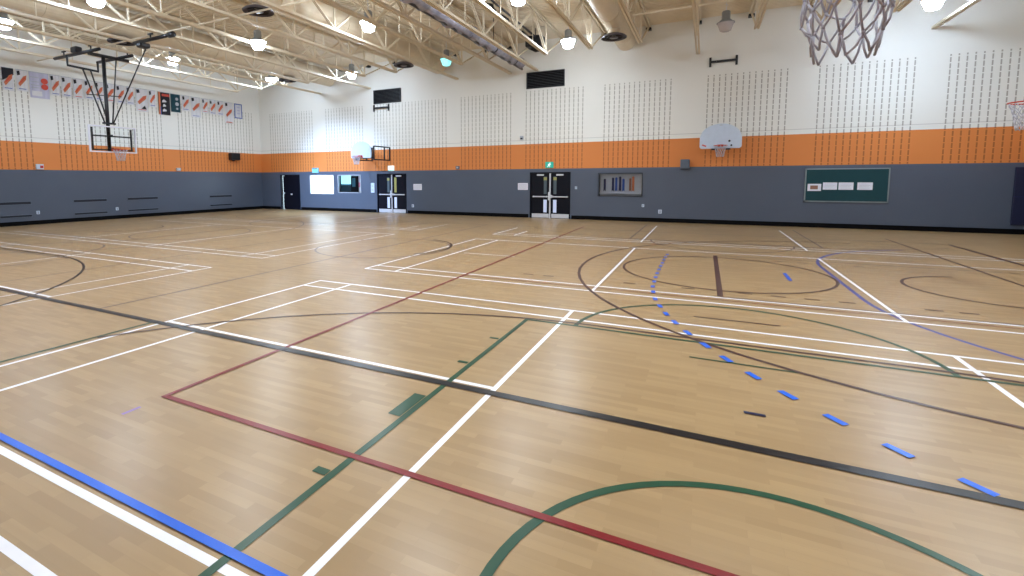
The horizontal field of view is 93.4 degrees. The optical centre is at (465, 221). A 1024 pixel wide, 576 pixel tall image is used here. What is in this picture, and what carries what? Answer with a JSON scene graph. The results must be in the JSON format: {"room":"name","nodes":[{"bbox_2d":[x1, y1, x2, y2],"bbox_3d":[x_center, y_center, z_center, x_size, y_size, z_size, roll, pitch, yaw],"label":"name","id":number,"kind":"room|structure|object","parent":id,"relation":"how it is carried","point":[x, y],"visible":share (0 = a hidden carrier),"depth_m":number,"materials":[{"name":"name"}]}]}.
{"room":"sports hall","nodes":[
{"label":"sports hall","id":0,"kind":"room"},
{"bbox_2d":[0,25,262,222],"bbox_3d":[-17.936,-3.944,20.450,0.300,8.080,22.630,2,6,26],"label":"wall","id":1,"kind":"structure","parent":0,"point":[52,132],"depth_m":22.94,"materials":[{"name":"paint"}]},
{"bbox_2d":[0,66,14,90],"bbox_3d":[-18.285,-5.693,19.186,0.041,0.892,0.390,2,6,26],"label":"banner","id":2,"kind":"object","parent":1,"relation":"attached to","point":[7,74],"visible":1,"depth_m":19.18,"materials":[{"name":"white fabric"}]},
{"bbox_2d":[0,201,31,205],"bbox_3d":[-18.326,-0.730,19.553,0.030,0.150,1.040,2,6,26],"label":"wall vent slot","id":3,"kind":"object","parent":1,"relation":"attached to","point":[16,202],"visible":1,"depth_m":19.59,"materials":[{"name":"metal"}]},
{"bbox_2d":[0,214,32,218],"bbox_3d":[-18.324,-0.197,19.600,0.030,0.120,1.040,2,6,26],"label":"wall vent slot","id":4,"kind":"object","parent":1,"relation":"attached to","point":[25,215],"visible":1,"depth_m":19.59,"materials":[{"name":"metal"}]},
{"bbox_2d":[15,69,28,91],"bbox_3d":[-18.084,-5.750,19.585,0.041,0.852,0.390,2,6,26],"label":"banner","id":5,"kind":"object","parent":1,"relation":"attached to","point":[21,75],"visible":1,"depth_m":19.58,"materials":[{"name":"white fabric"}]},
{"bbox_2d":[28,71,49,98],"bbox_3d":[-17.832,-5.691,20.098,0.042,1.062,0.680,2,6,26],"label":"banner","id":6,"kind":"object","parent":1,"relation":"attached to","point":[39,83],"visible":1,"depth_m":20.09,"materials":[{"name":"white fabric"}]},
{"bbox_2d":[49,74,60,95],"bbox_3d":[-17.588,-5.830,20.580,0.041,0.872,0.380,2,6,26],"label":"banner","id":7,"kind":"object","parent":1,"relation":"attached to","point":[55,90],"visible":1,"depth_m":20.58,"materials":[{"name":"white fabric"}]},
{"bbox_2d":[61,76,71,97],"bbox_3d":[-17.403,-5.864,20.950,0.041,0.872,0.390,2,6,26],"label":"banner","id":8,"kind":"object","parent":1,"relation":"attached to","point":[66,86],"visible":1,"depth_m":20.94,"materials":[{"name":"white fabric"}]},
{"bbox_2d":[72,78,83,98],"bbox_3d":[-17.209,-5.899,21.338,0.041,0.872,0.400,2,6,26],"label":"banner","id":9,"kind":"object","parent":1,"relation":"attached to","point":[77,83],"visible":1,"depth_m":21.33,"materials":[{"name":"white fabric"}]},
{"bbox_2d":[84,80,93,99],"bbox_3d":[-17.022,-5.944,21.711,0.041,0.852,0.380,2,6,26],"label":"banner","id":10,"kind":"object","parent":1,"relation":"attached to","point":[87,90],"visible":0.88,"depth_m":21.68,"materials":[{"name":"white fabric"}]},
{"bbox_2d":[73,198,106,202],"bbox_3d":[-17.128,-0.949,21.951,0.030,0.150,1.340,2,6,26],"label":"wall vent slot","id":11,"kind":"object","parent":1,"relation":"attached to","point":[102,199],"visible":1,"depth_m":21.90,"materials":[{"name":"metal"}]},
{"bbox_2d":[75,211,106,214],"bbox_3d":[-17.126,-0.376,22.002,0.030,0.120,1.340,2,6,26],"label":"wall vent slot","id":12,"kind":"object","parent":1,"relation":"attached to","point":[96,212],"visible":1,"depth_m":21.96,"materials":[{"name":"metal"}]},
{"bbox_2d":[95,81,103,100],"bbox_3d":[-16.837,-5.977,22.081,0.041,0.852,0.370,2,6,26],"label":"banner","id":13,"kind":"object","parent":1,"relation":"attached to","point":[99,84],"visible":0.69,"depth_m":22.09,"materials":[{"name":"white fabric"}]},
{"bbox_2d":[107,83,113,101],"bbox_3d":[-16.639,-6.013,22.478,0.041,0.852,0.420,2,6,26],"label":"hanging banner","id":14,"kind":"object","parent":1,"relation":"attached to","point":[110,87],"visible":0.58,"depth_m":22.49,"materials":[{"name":"white fabric"}]},
{"bbox_2d":[116,85,125,103],"bbox_3d":[-16.434,-6.051,22.888,0.041,0.852,0.400,2,6,26],"label":"banner","id":15,"kind":"object","parent":1,"relation":"attached to","point":[120,90],"visible":0.87,"depth_m":22.88,"materials":[{"name":"white fabric"}]},
{"bbox_2d":[125,86,134,104],"bbox_3d":[-16.245,-6.085,23.267,0.041,0.852,0.370,2,6,26],"label":"banner","id":16,"kind":"object","parent":1,"relation":"attached to","point":[130,95],"visible":0.87,"depth_m":23.27,"materials":[{"name":"white fabric"}]},
{"bbox_2d":[0,206,262,226],"bbox_3d":[-17.783,0.002,20.722,0.018,0.170,22.010,2,6,26],"label":"baseboard","id":17,"kind":"structure","parent":1,"relation":"attached to","point":[21,223],"depth_m":22.93,"materials":[{"name":"black rubber"}]},
{"bbox_2d":[135,88,147,111],"bbox_3d":[-16.008,-5.999,23.751,0.041,1.112,0.590,2,6,26],"label":"banner","id":18,"kind":"object","parent":1,"relation":"attached to","point":[141,96],"visible":1,"depth_m":23.73,"materials":[{"name":"white fabric"}]},
{"bbox_2d":[127,196,157,199],"bbox_3d":[-16.104,-1.146,24.001,0.030,0.150,1.460,2,6,26],"label":"wall vent slot","id":19,"kind":"object","parent":1,"relation":"attached to","point":[154,197],"visible":1,"depth_m":23.97,"materials":[{"name":"metal"}]},
{"bbox_2d":[128,208,158,211],"bbox_3d":[-16.102,-0.583,24.051,0.030,0.120,1.460,2,6,26],"label":"wall vent slot","id":20,"kind":"object","parent":1,"relation":"attached to","point":[143,209],"visible":1,"depth_m":24.02,"materials":[{"name":"metal"}]},
{"bbox_2d":[148,90,155,106],"bbox_3d":[-15.781,-6.180,24.194,0.040,0.832,0.370,2,6,26],"label":"banner","id":21,"kind":"object","parent":1,"relation":"attached to","point":[151,94],"visible":1,"depth_m":24.18,"materials":[{"name":"white fabric"}]},
{"bbox_2d":[157,91,170,115],"bbox_3d":[-15.516,-6.069,24.738,0.041,1.152,0.620,2,6,26],"label":"banner","id":22,"kind":"object","parent":1,"relation":"attached to","point":[163,97],"visible":1,"depth_m":24.72,"materials":[{"name":"fabric"}]},
{"bbox_2d":[170,93,180,112],"bbox_3d":[-15.249,-6.223,25.264,0.040,0.942,0.540,2,6,26],"label":"banner","id":23,"kind":"object","parent":1,"relation":"attached to","point":[175,98],"visible":1,"depth_m":25.26,"materials":[{"name":"fabric"}]},
{"bbox_2d":[181,95,189,110],"bbox_3d":[-15.002,-6.332,25.753,0.041,0.812,0.450,2,6,26],"label":"banner","id":24,"kind":"object","parent":1,"relation":"attached to","point":[185,99],"visible":1,"depth_m":25.75,"materials":[{"name":"white fabric"}]},
{"bbox_2d":[190,96,200,117],"bbox_3d":[-14.750,-6.239,26.269,0.041,1.092,0.580,2,6,26],"label":"banner","id":25,"kind":"object","parent":1,"relation":"attached to","point":[195,101],"visible":1,"depth_m":26.27,"materials":[{"name":"white fabric"}]},
{"bbox_2d":[201,98,208,112],"bbox_3d":[-14.505,-6.433,26.746,0.041,0.792,0.400,2,6,26],"label":"banner","id":26,"kind":"object","parent":1,"relation":"attached to","point":[204,102],"visible":1,"depth_m":26.73,"materials":[{"name":"white fabric"}]},
{"bbox_2d":[209,99,215,114],"bbox_3d":[-14.296,-6.461,27.166,0.040,0.812,0.440,2,6,26],"label":"banner","id":27,"kind":"object","parent":1,"relation":"attached to","point":[212,103],"visible":1,"depth_m":27.15,"materials":[{"name":"white fabric"}]},
{"bbox_2d":[217,101,223,115],"bbox_3d":[-14.082,-6.500,27.594,0.041,0.812,0.440,2,6,26],"label":"banner","id":28,"kind":"object","parent":1,"relation":"attached to","point":[220,110],"visible":1,"depth_m":27.59,"materials":[{"name":"white fabric"}]},
{"bbox_2d":[210,195,231,197],"bbox_3d":[-14.175,-1.458,27.865,0.030,0.150,1.440,2,6,26],"label":"wall vent slot","id":29,"kind":"object","parent":1,"relation":"attached to","point":[211,196],"visible":1,"depth_m":27.76,"materials":[{"name":"metal"}]},
{"bbox_2d":[224,102,232,123],"bbox_3d":[-13.841,-6.345,28.094,0.041,1.212,0.560,2,6,26],"label":"banner","id":30,"kind":"object","parent":1,"relation":"attached to","point":[228,106],"visible":1,"depth_m":28.08,"materials":[{"name":"white fabric"}]},
{"bbox_2d":[228,153,239,160],"bbox_3d":[-13.660,-3.802,28.403,0.314,0.470,0.600,2,6,26],"label":"wall speaker","id":31,"kind":"object","parent":1,"relation":"attached to","point":[232,156],"visible":1,"depth_m":28.22,"materials":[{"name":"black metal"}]},
{"bbox_2d":[232,153,239,159],"bbox_3d":[-13.524,-3.822,28.334,0.010,0.340,0.520,2,6,26],"label":"grille","id":32,"kind":"object","parent":31,"relation":"attached to","point":[235,156],"depth_m":28.32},
{"bbox_2d":[234,103,241,118],"bbox_3d":[-13.563,-6.571,28.641,0.037,0.862,0.540,2,6,26],"label":"banner","id":33,"kind":"object","parent":1,"relation":"attached to","point":[237,107],"visible":1,"depth_m":28.63,"materials":[{"name":"white fabric"}]},
{"bbox_2d":[5,0,832,78],"bbox_3d":[-2.171,-7.415,12.341,35.480,0.150,22.780,2,6,26],"label":"ceiling","id":34,"kind":"structure","parent":0,"point":[742,6],"depth_m":18.94,"materials":[{"name":"beige metal"}]},
{"bbox_2d":[0,7,13,29],"bbox_3d":[-15.238,-6.967,15.781,0.550,1.250,0.550,2,6,26],"label":"lamp","id":35,"kind":"object","parent":34,"relation":"hanging from","point":[4,18],"visible":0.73,"depth_m":15.73,"materials":[{"name":"white"}]},
{"bbox_2d":[87,0,105,7],"bbox_3d":[-10.381,-6.721,13.433,0.550,1.360,0.550,2,6,26],"label":"lamp","id":36,"kind":"object","parent":34,"relation":"hanging from","point":[94,3],"visible":0.94,"depth_m":13.40,"materials":[{"name":"white"}]},
{"bbox_2d":[0,15,275,91],"bbox_3d":[-16.475,-7.210,19.438,0.200,1.315,21.960,2,6,26],"label":"joist","id":37,"kind":"object","parent":34,"relation":"attached to","point":[18,50],"visible":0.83,"depth_m":21.38,"materials":[{"name":"beige paint"}]},
{"bbox_2d":[0,15,279,89],"bbox_3d":[-14.783,-7.142,18.599,0.200,1.315,21.960,2,6,26],"label":"joist","id":38,"kind":"object","parent":34,"relation":"attached to","point":[44,44],"visible":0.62,"depth_m":20.54,"materials":[{"name":"beige paint"}]},
{"bbox_2d":[53,31,175,160],"bbox_3d":[-12.692,-4.433,17.956,7.250,4.305,1.725,2,6,26],"label":"basketball hoop","id":39,"kind":"object","parent":38,"relation":"hanging from","point":[110,139],"visible":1,"depth_m":18.35,"materials":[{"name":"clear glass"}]},
{"bbox_2d":[0,14,320,94],"bbox_3d":[-13.261,-7.081,17.844,0.200,1.315,21.960,2,6,26],"label":"joist","id":40,"kind":"object","parent":34,"relation":"attached to","point":[65,37],"visible":0.38,"depth_m":19.00,"materials":[{"name":"beige paint"}]},
{"bbox_2d":[0,0,334,85],"bbox_3d":[-12.525,-7.236,17.401,0.924,1.022,21.750,2,6,26],"label":"roof truss","id":41,"kind":"object","parent":34,"relation":"hanging from","point":[24,6],"visible":0.71,"depth_m":18.42,"materials":[{"name":"metal"}]},
{"bbox_2d":[107,36,134,45],"bbox_3d":[-12.578,-6.634,17.567,0.900,0.188,0.900,2,6,26],"label":"air diffuser","id":42,"kind":"object","parent":41,"relation":"hanging from","point":[110,40],"visible":0.49,"depth_m":17.62,"materials":[{"name":"grey metal"}]},
{"bbox_2d":[278,76,295,82],"bbox_3d":[-9.104,-7.268,24.522,0.900,0.188,0.900,2,6,26],"label":"air diffuser","id":43,"kind":"object","parent":41,"relation":"hanging from","point":[279,79],"visible":0.64,"depth_m":24.62,"materials":[{"name":"grey metal"}]},
{"bbox_2d":[0,0,341,83],"bbox_3d":[-11.756,-7.020,17.099,0.200,1.315,21.960,2,6,26],"label":"joist","id":44,"kind":"object","parent":34,"relation":"attached to","point":[94,30],"visible":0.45,"depth_m":18.09,"materials":[{"name":"beige paint"}]},
{"bbox_2d":[232,0,714,72],"bbox_3d":[1.732,-7.993,20.164,34.780,0.040,0.040,2,6,26],"label":"rod","id":45,"kind":"object","parent":44,"relation":"attached to","point":[705,0],"visible":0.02,"depth_m":19.14,"materials":[{"name":"beige paint"}]},
{"bbox_2d":[168,49,179,64],"bbox_3d":[-12.721,-7.426,20.819,0.550,1.250,0.550,2,6,26],"label":"lamp","id":46,"kind":"object","parent":34,"relation":"hanging from","point":[171,54],"visible":0.45,"depth_m":20.73,"materials":[{"name":"white"}]},
{"bbox_2d":[31,0,370,88],"bbox_3d":[-10.082,-6.953,16.268,0.200,1.315,21.960,2,6,26],"label":"joist","id":47,"kind":"object","parent":34,"relation":"attached to","point":[127,22],"visible":0.75,"depth_m":17.93,"materials":[{"name":"beige paint"}]},
{"bbox_2d":[36,0,310,61],"bbox_3d":[-10.447,-6.377,16.323,16.500,0.040,0.040,2,6,26],"label":"rod","id":48,"kind":"object","parent":47,"relation":"attached to","point":[301,1],"visible":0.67,"depth_m":15.20,"materials":[{"name":"beige paint"}]},
{"bbox_2d":[102,0,394,76],"bbox_3d":[-8.542,-6.891,15.505,0.200,1.315,21.960,2,6,26],"label":"joist","id":49,"kind":"object","parent":34,"relation":"attached to","point":[157,13],"visible":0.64,"depth_m":17.84,"materials":[{"name":"beige paint"}]},
{"bbox_2d":[249,16,265,49],"bbox_3d":[-7.400,-6.931,17.061,0.550,1.610,0.550,2,6,26],"label":"lamp","id":50,"kind":"object","parent":34,"relation":"hanging from","point":[257,42],"visible":0.91,"depth_m":16.97,"materials":[{"name":"white"}]},
{"bbox_2d":[265,72,276,84],"bbox_3d":[-10.181,-7.820,25.121,0.550,1.250,0.550,2,6,26],"label":"lamp","id":51,"kind":"object","parent":34,"relation":"hanging from","point":[269,78],"visible":0.61,"depth_m":24.99,"materials":[{"name":"white"}]},
{"bbox_2d":[178,0,403,72],"bbox_3d":[-6.904,-6.825,14.692,0.200,1.315,21.960,2,6,26],"label":"joist","id":52,"kind":"object","parent":34,"relation":"attached to","point":[198,3],"visible":0.59,"depth_m":16.62,"materials":[{"name":"beige paint"}]},
{"bbox_2d":[247,0,445,73],"bbox_3d":[-6.146,-6.965,14.183,0.924,1.042,21.650,2,6,26],"label":"air duct","id":53,"kind":"object","parent":34,"relation":"hanging from","point":[352,26],"visible":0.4,"depth_m":17.61,"materials":[{"name":"metal"}]},
{"bbox_2d":[242,3,273,16],"bbox_3d":[-6.222,-6.378,14.415,0.900,0.188,0.900,2,6,26],"label":"air diffuser","id":54,"kind":"object","parent":53,"relation":"hanging from","point":[252,7],"visible":0.82,"depth_m":14.44,"materials":[{"name":"grey metal"}]},
{"bbox_2d":[394,60,413,67],"bbox_3d":[-2.748,-7.012,21.369,0.900,0.188,0.900,2,6,26],"label":"air diffuser","id":55,"kind":"object","parent":53,"relation":"hanging from","point":[401,64],"visible":0.99,"depth_m":21.31,"materials":[{"name":"grey metal"}]},
{"bbox_2d":[346,59,357,78],"bbox_3d":[-5.503,-7.612,23.196,0.550,1.360,0.550,2,6,26],"label":"lamp","id":56,"kind":"object","parent":34,"relation":"hanging from","point":[351,66],"visible":0.75,"depth_m":23.10,"materials":[{"name":"white"}]},
{"bbox_2d":[253,0,458,79],"bbox_3d":[-5.292,-6.760,13.893,0.200,1.315,21.960,2,6,26],"label":"joist","id":57,"kind":"object","parent":34,"relation":"attached to","point":[332,27],"visible":0.86,"depth_m":17.70,"materials":[{"name":"beige paint"}]},
{"bbox_2d":[98,9,241,43],"bbox_3d":[-1.297,-7.440,14.101,34.780,0.040,0.040,2,6,26],"label":"rod","id":58,"kind":"object","parent":57,"relation":"attached to","point":[239,9],"visible":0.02,"depth_m":18.39,"materials":[{"name":"beige paint"}]},
{"bbox_2d":[360,4,374,31],"bbox_3d":[-3.208,-6.964,15.828,0.550,1.360,0.550,2,6,26],"label":"lamp","id":59,"kind":"object","parent":34,"relation":"hanging from","point":[367,27],"visible":0.63,"depth_m":15.74,"materials":[{"name":"white"}]},
{"bbox_2d":[319,0,486,64],"bbox_3d":[-3.869,-6.703,13.187,0.200,1.315,21.960,2,6,26],"label":"joist","id":60,"kind":"object","parent":34,"relation":"attached to","point":[371,20],"visible":0.69,"depth_m":16.56,"materials":[{"name":"beige paint"}]},
{"bbox_2d":[368,0,511,73],"bbox_3d":[-2.785,-6.659,12.650,0.200,1.315,21.960,2,6,26],"label":"joist","id":61,"kind":"object","parent":34,"relation":"attached to","point":[403,14],"visible":0.73,"depth_m":17.13,"materials":[{"name":"beige paint"}]},
{"bbox_2d":[440,46,450,65],"bbox_3d":[-0.825,-7.409,20.709,0.550,1.360,0.550,2,6,26],"label":"lamp","id":62,"kind":"object","parent":34,"relation":"hanging from","point":[445,62],"visible":0.71,"depth_m":20.61,"materials":[{"name":"white"}]},
{"bbox_2d":[400,0,524,69],"bbox_3d":[-1.978,-6.673,12.576,0.556,1.370,20.550,2,6,26],"label":"curtain","id":63,"kind":"object","parent":34,"relation":"hanging from","point":[447,22],"visible":0.56,"depth_m":16.09,"materials":[{"name":"grey fabric"}]},
{"bbox_2d":[422,0,538,70],"bbox_3d":[-1.621,-6.612,12.073,0.200,1.315,21.960,2,6,26],"label":"joist","id":64,"kind":"object","parent":34,"relation":"attached to","point":[441,8],"visible":0.67,"depth_m":16.57,"materials":[{"name":"beige paint"}]},
{"bbox_2d":[486,0,544,51],"bbox_3d":[-0.965,-6.867,12.249,0.700,0.934,18.100,2,6,26],"label":"joist","id":65,"kind":"object","parent":34,"relation":"hanging from","point":[536,38],"visible":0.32,"depth_m":19.54,"materials":[{"name":"metal"}]},
{"bbox_2d":[472,0,563,54],"bbox_3d":[-0.520,-6.568,11.527,0.200,1.315,21.960,2,6,26],"label":"joist","id":66,"kind":"object","parent":34,"relation":"attached to","point":[481,3],"visible":0.88,"depth_m":16.95,"materials":[{"name":"beige paint"}]},
{"bbox_2d":[511,0,524,5],"bbox_3d":[1.488,-6.770,13.443,0.550,1.360,0.550,2,6,26],"label":"lamp","id":67,"kind":"object","parent":34,"relation":"hanging from","point":[514,2],"visible":1,"depth_m":13.41,"materials":[{"name":"white"}]},
{"bbox_2d":[561,27,575,48],"bbox_3d":[3.849,-7.181,17.946,0.550,1.360,0.550,2,6,26],"label":"lamp","id":68,"kind":"object","parent":34,"relation":"hanging from","point":[568,41],"visible":0.9,"depth_m":17.84,"materials":[{"name":"white"}]},
{"bbox_2d":[544,0,606,49],"bbox_3d":[1.056,-6.505,10.745,0.200,1.315,21.960,2,6,26],"label":"joist","id":69,"kind":"object","parent":34,"relation":"attached to","point":[567,20],"visible":0.94,"depth_m":16.65,"materials":[{"name":"beige paint"}]},
{"bbox_2d":[587,0,635,50],"bbox_3d":[1.860,-6.714,10.347,0.785,0.922,21.900,2,6,26],"label":"air duct","id":70,"kind":"object","parent":34,"relation":"hanging from","point":[610,14],"visible":0.74,"depth_m":16.42,"materials":[{"name":"metal"}]},
{"bbox_2d":[601,28,626,41],"bbox_3d":[5.337,-6.733,17.244,0.900,0.300,0.900,2,6,26],"label":"air diffuser","id":71,"kind":"object","parent":70,"relation":"hanging from","point":[614,34],"visible":1,"depth_m":17.17,"materials":[{"name":"grey metal"}]},
{"bbox_2d":[617,0,651,43],"bbox_3d":[2.649,-6.440,9.955,0.200,1.315,21.960,2,6,26],"label":"joist","id":72,"kind":"object","parent":34,"relation":"attached to","point":[625,9],"visible":1,"depth_m":16.35,"materials":[{"name":"beige paint"}]},
{"bbox_2d":[692,0,701,53],"bbox_3d":[4.306,-6.374,9.134,0.200,1.315,21.960,2,6,26],"label":"joist","id":73,"kind":"object","parent":34,"relation":"attached to","point":[697,22],"visible":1,"depth_m":15.88,"materials":[{"name":"beige paint"}]},
{"bbox_2d":[716,0,734,32],"bbox_3d":[8.692,-7.026,15.990,0.550,1.360,0.550,2,6,26],"label":"lamp","id":74,"kind":"object","parent":34,"relation":"hanging from","point":[726,24],"visible":1,"depth_m":15.90,"materials":[{"name":"metal"}]},
{"bbox_2d":[748,0,769,28],"bbox_3d":[5.890,-6.310,8.348,0.200,1.315,21.960,2,6,26],"label":"joist","id":75,"kind":"object","parent":34,"relation":"attached to","point":[757,23],"visible":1,"depth_m":15.32,"materials":[{"name":"beige paint"}]},
{"bbox_2d":[809,0,840,20],"bbox_3d":[7.484,-6.246,7.558,0.200,1.315,21.960,2,6,26],"label":"joist","id":76,"kind":"object","parent":34,"relation":"attached to","point":[810,1],"visible":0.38,"depth_m":14.85,"materials":[{"name":"beige paint"}]},
{"bbox_2d":[632,0,739,15],"bbox_3d":[10.464,-6.154,12.212,11.850,0.040,0.040,2,6,26],"label":"rod","id":77,"kind":"object","parent":76,"relation":"attached to","point":[727,0],"visible":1,"depth_m":14.20,"materials":[{"name":"beige paint"}]},
{"bbox_2d":[868,0,912,12],"bbox_3d":[9.078,-6.182,6.767,0.200,1.315,21.960,2,6,26],"label":"joist","id":78,"kind":"object","parent":34,"relation":"attached to","point":[898,8],"visible":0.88,"depth_m":13.94,"materials":[{"name":"beige paint"}]},
{"bbox_2d":[921,0,943,10],"bbox_3d":[13.660,-6.865,13.971,0.550,1.360,0.550,2,6,26],"label":"lamp","id":79,"kind":"object","parent":34,"relation":"hanging from","point":[929,5],"visible":1,"depth_m":13.93,"materials":[{"name":"white"}]},
{"bbox_2d":[931,0,980,28],"bbox_3d":[10.600,-6.120,6.013,0.200,1.315,21.960,2,6,26],"label":"joist","id":80,"kind":"object","parent":34,"relation":"attached to","point":[970,3],"visible":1,"depth_m":14.45,"materials":[{"name":"beige paint"}]},
{"bbox_2d":[0,209,1023,575],"bbox_3d":[-2.171,0.835,13.010,35.480,0.258,22.630,2,6,26],"label":"floor","id":81,"kind":"structure","parent":0,"point":[252,392],"depth_m":4.06,"materials":[{"name":"brown wood"}]},
{"bbox_2d":[258,0,1023,228],"bbox_3d":[2.785,-4.218,22.595,34.880,8.080,0.300,2,6,26],"label":"wall","id":82,"kind":"structure","parent":0,"point":[930,108],"depth_m":19.08,"materials":[{"name":"paint"}]},
{"bbox_2d":[280,175,300,209],"bbox_3d":[-10.668,-1.791,29.470,1.600,2.130,0.220,2,6,26],"label":"door","id":83,"kind":"structure","parent":82,"relation":"in","point":[290,184],"depth_m":29.43,"materials":[{"name":"black paint"}]},
{"bbox_2d":[310,175,333,193],"bbox_3d":[-8.418,-2.163,28.256,1.840,1.130,0.120,2,6,26],"label":"window","id":84,"kind":"structure","parent":82,"relation":"in","point":[319,184],"depth_m":28.27,"materials":[{"name":"white glass"}]},
{"bbox_2d":[338,175,360,192],"bbox_3d":[-6.541,-2.137,27.427,1.660,1.030,0.310,2,6,26],"label":"window","id":85,"kind":"structure","parent":82,"relation":"in","point":[346,183],"depth_m":27.33,"materials":[{"name":"clear glass"}]},
{"bbox_2d":[351,142,389,164],"bbox_3d":[-5.152,-3.561,25.246,1.400,1.178,2.171,2,6,26],"label":"basketball hoop","id":86,"kind":"object","parent":82,"relation":"attached to","point":[360,150],"visible":1,"depth_m":24.81,"materials":[{"name":"white plastic"}]},
{"bbox_2d":[373,88,400,103],"bbox_3d":[-4.189,-6.692,25.651,1.760,0.720,0.060,2,6,26],"label":"louvres","id":87,"kind":"object","parent":82,"relation":"attached to","point":[392,95],"visible":1,"depth_m":25.65,"materials":[{"name":"black metal"}]},
{"bbox_2d":[377,174,406,213],"bbox_3d":[-3.967,-1.520,26.136,1.920,2.130,0.240,2,6,26],"label":"door","id":88,"kind":"structure","parent":82,"relation":"in","point":[391,188],"depth_m":26.09,"materials":[{"name":"black paint"}]},
{"bbox_2d":[413,184,421,189],"bbox_3d":[-2.520,-1.807,25.292,0.520,0.320,0.016,2,6,26],"label":"notice","id":89,"kind":"object","parent":82,"relation":"attached to","point":[415,186],"visible":1,"depth_m":25.28,"materials":[{"name":"white paper"}]},
{"bbox_2d":[518,183,527,189],"bbox_3d":[2.718,-1.646,22.691,0.500,0.320,0.016,2,6,26],"label":"notice","id":90,"kind":"object","parent":82,"relation":"attached to","point":[521,186],"visible":1,"depth_m":22.68,"materials":[{"name":"white paper"}]},
{"bbox_2d":[526,69,564,88],"bbox_3d":[3.627,-6.442,21.770,1.780,0.730,0.060,2,6,26],"label":"louvres","id":91,"kind":"object","parent":82,"relation":"attached to","point":[551,78],"visible":1,"depth_m":21.77,"materials":[{"name":"black metal"}]},
{"bbox_2d":[545,162,553,167],"bbox_3d":[3.850,-2.582,21.991,0.380,0.280,0.103,2,6,26],"label":"exit sign","id":92,"kind":"object","parent":82,"relation":"attached to","point":[547,164],"visible":1,"depth_m":21.95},
{"bbox_2d":[530,172,570,218],"bbox_3d":[3.930,-1.202,22.220,1.920,2.130,0.240,2,6,26],"label":"door","id":93,"kind":"structure","parent":82,"relation":"in","point":[549,191],"depth_m":22.16,"materials":[{"name":"black paint"}]},
{"bbox_2d":[597,172,642,196],"bbox_3d":[6.715,-1.591,20.822,1.860,1.030,0.270,2,6,26],"label":"display case","id":94,"kind":"object","parent":82,"relation":"attached to","point":[609,184],"visible":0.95,"depth_m":20.70,"materials":[{"name":"metal"}]},
{"bbox_2d":[263,206,1023,234],"bbox_3d":[2.730,-0.266,22.805,34.880,0.170,0.018,2,6,26],"label":"baseboard","id":95,"kind":"structure","parent":82,"relation":"attached to","point":[670,220],"depth_m":18.80,"materials":[{"name":"black rubber"}]},
{"bbox_2d":[680,159,689,168],"bbox_3d":[8.889,-2.313,19.427,0.340,0.380,0.229,2,6,26],"label":"wall speaker","id":96,"kind":"object","parent":82,"relation":"attached to","point":[684,163],"visible":1,"depth_m":19.33,"materials":[{"name":"grey plastic"}]},
{"bbox_2d":[681,161,688,167],"bbox_3d":[8.839,-2.304,19.328,0.260,0.280,0.005,2,6,26],"label":"grille","id":97,"kind":"object","parent":96,"relation":"attached to","point":[684,164],"depth_m":19.32,"materials":[{"name":"grey plastic"}]},
{"bbox_2d":[699,124,741,156],"bbox_3d":[9.786,-3.087,18.424,1.296,1.268,1.300,-2,5,-18],"label":"basketball hoop","id":98,"kind":"object","parent":82,"relation":"attached to","point":[715,137],"visible":1,"depth_m":18.18,"materials":[{"name":"white plastic"}]},
{"bbox_2d":[709,55,737,66],"bbox_3d":[9.993,-6.209,18.589,0.980,0.360,0.100,2,6,26],"label":"wall bracket","id":99,"kind":"object","parent":82,"relation":"attached to","point":[736,58],"visible":1,"depth_m":18.53,"materials":[{"name":"black metal"}]},
{"bbox_2d":[804,168,890,202],"bbox_3d":[13.662,-1.294,17.243,2.440,1.220,0.031,2,6,26],"label":"board","id":100,"kind":"object","parent":82,"relation":"attached to","point":[880,177],"visible":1,"depth_m":17.18,"materials":[{"name":"green fabric"}]},
{"bbox_2d":[807,184,820,190],"bbox_3d":[12.825,-1.246,17.642,0.410,0.260,0.012,2,6,26],"label":"notice sheet","id":101,"kind":"object","parent":100,"relation":"attached to","point":[811,187],"visible":1,"depth_m":17.64,"materials":[{"name":"white paper"}]},
{"bbox_2d":[823,182,836,189],"bbox_3d":[13.242,-1.279,17.432,0.420,0.260,0.010,2,6,26],"label":"notice sheet","id":102,"kind":"object","parent":100,"relation":"attached to","point":[826,185],"visible":1,"depth_m":17.43,"materials":[{"name":"white paper"}]},
{"bbox_2d":[838,182,853,189],"bbox_3d":[13.658,-1.262,17.226,0.430,0.260,0.010,2,6,26],"label":"notice sheet","id":103,"kind":"object","parent":100,"relation":"attached to","point":[842,185],"visible":1,"depth_m":17.22,"materials":[{"name":"white paper"}]},
{"bbox_2d":[857,182,872,189],"bbox_3d":[14.142,-1.243,16.986,0.430,0.260,0.010,2,6,26],"label":"notice sheet","id":104,"kind":"object","parent":100,"relation":"attached to","point":[860,185],"visible":1,"depth_m":16.98,"materials":[{"name":"white paper"}]},
{"bbox_2d":[1006,101,1023,130],"bbox_3d":[8.303,-3.588,7.545,7.250,4.305,1.725,2,6,26],"label":"basketball hoop","id":105,"kind":"object","parent":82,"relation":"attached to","point":[1014,116],"visible":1,"depth_m":7.53,"materials":[{"name":"white fabric"}]},
{"bbox_2d":[1010,167,1023,224],"bbox_3d":[17.882,-0.789,15.163,0.840,1.850,0.063,2,6,26],"label":"pad","id":106,"kind":"object","parent":82,"relation":"attached to","point":[1017,209],"visible":1,"depth_m":15.28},
{"bbox_3d":[-7.161,-2.402,2.685,34.880,8.080,0.300,2,6,26],"label":"wall","id":107,"kind":"structure","parent":0,"visible":0},
{"bbox_2d":[799,0,894,65],"bbox_3d":[0.909,-1.160,0.680,1.420,1.282,3.071,2,6,26],"label":"basketball hoop","id":108,"kind":"object","parent":107,"relation":"attached to","point":[881,5],"visible":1,"depth_m":1.87,"materials":[{"name":"white fabric"}]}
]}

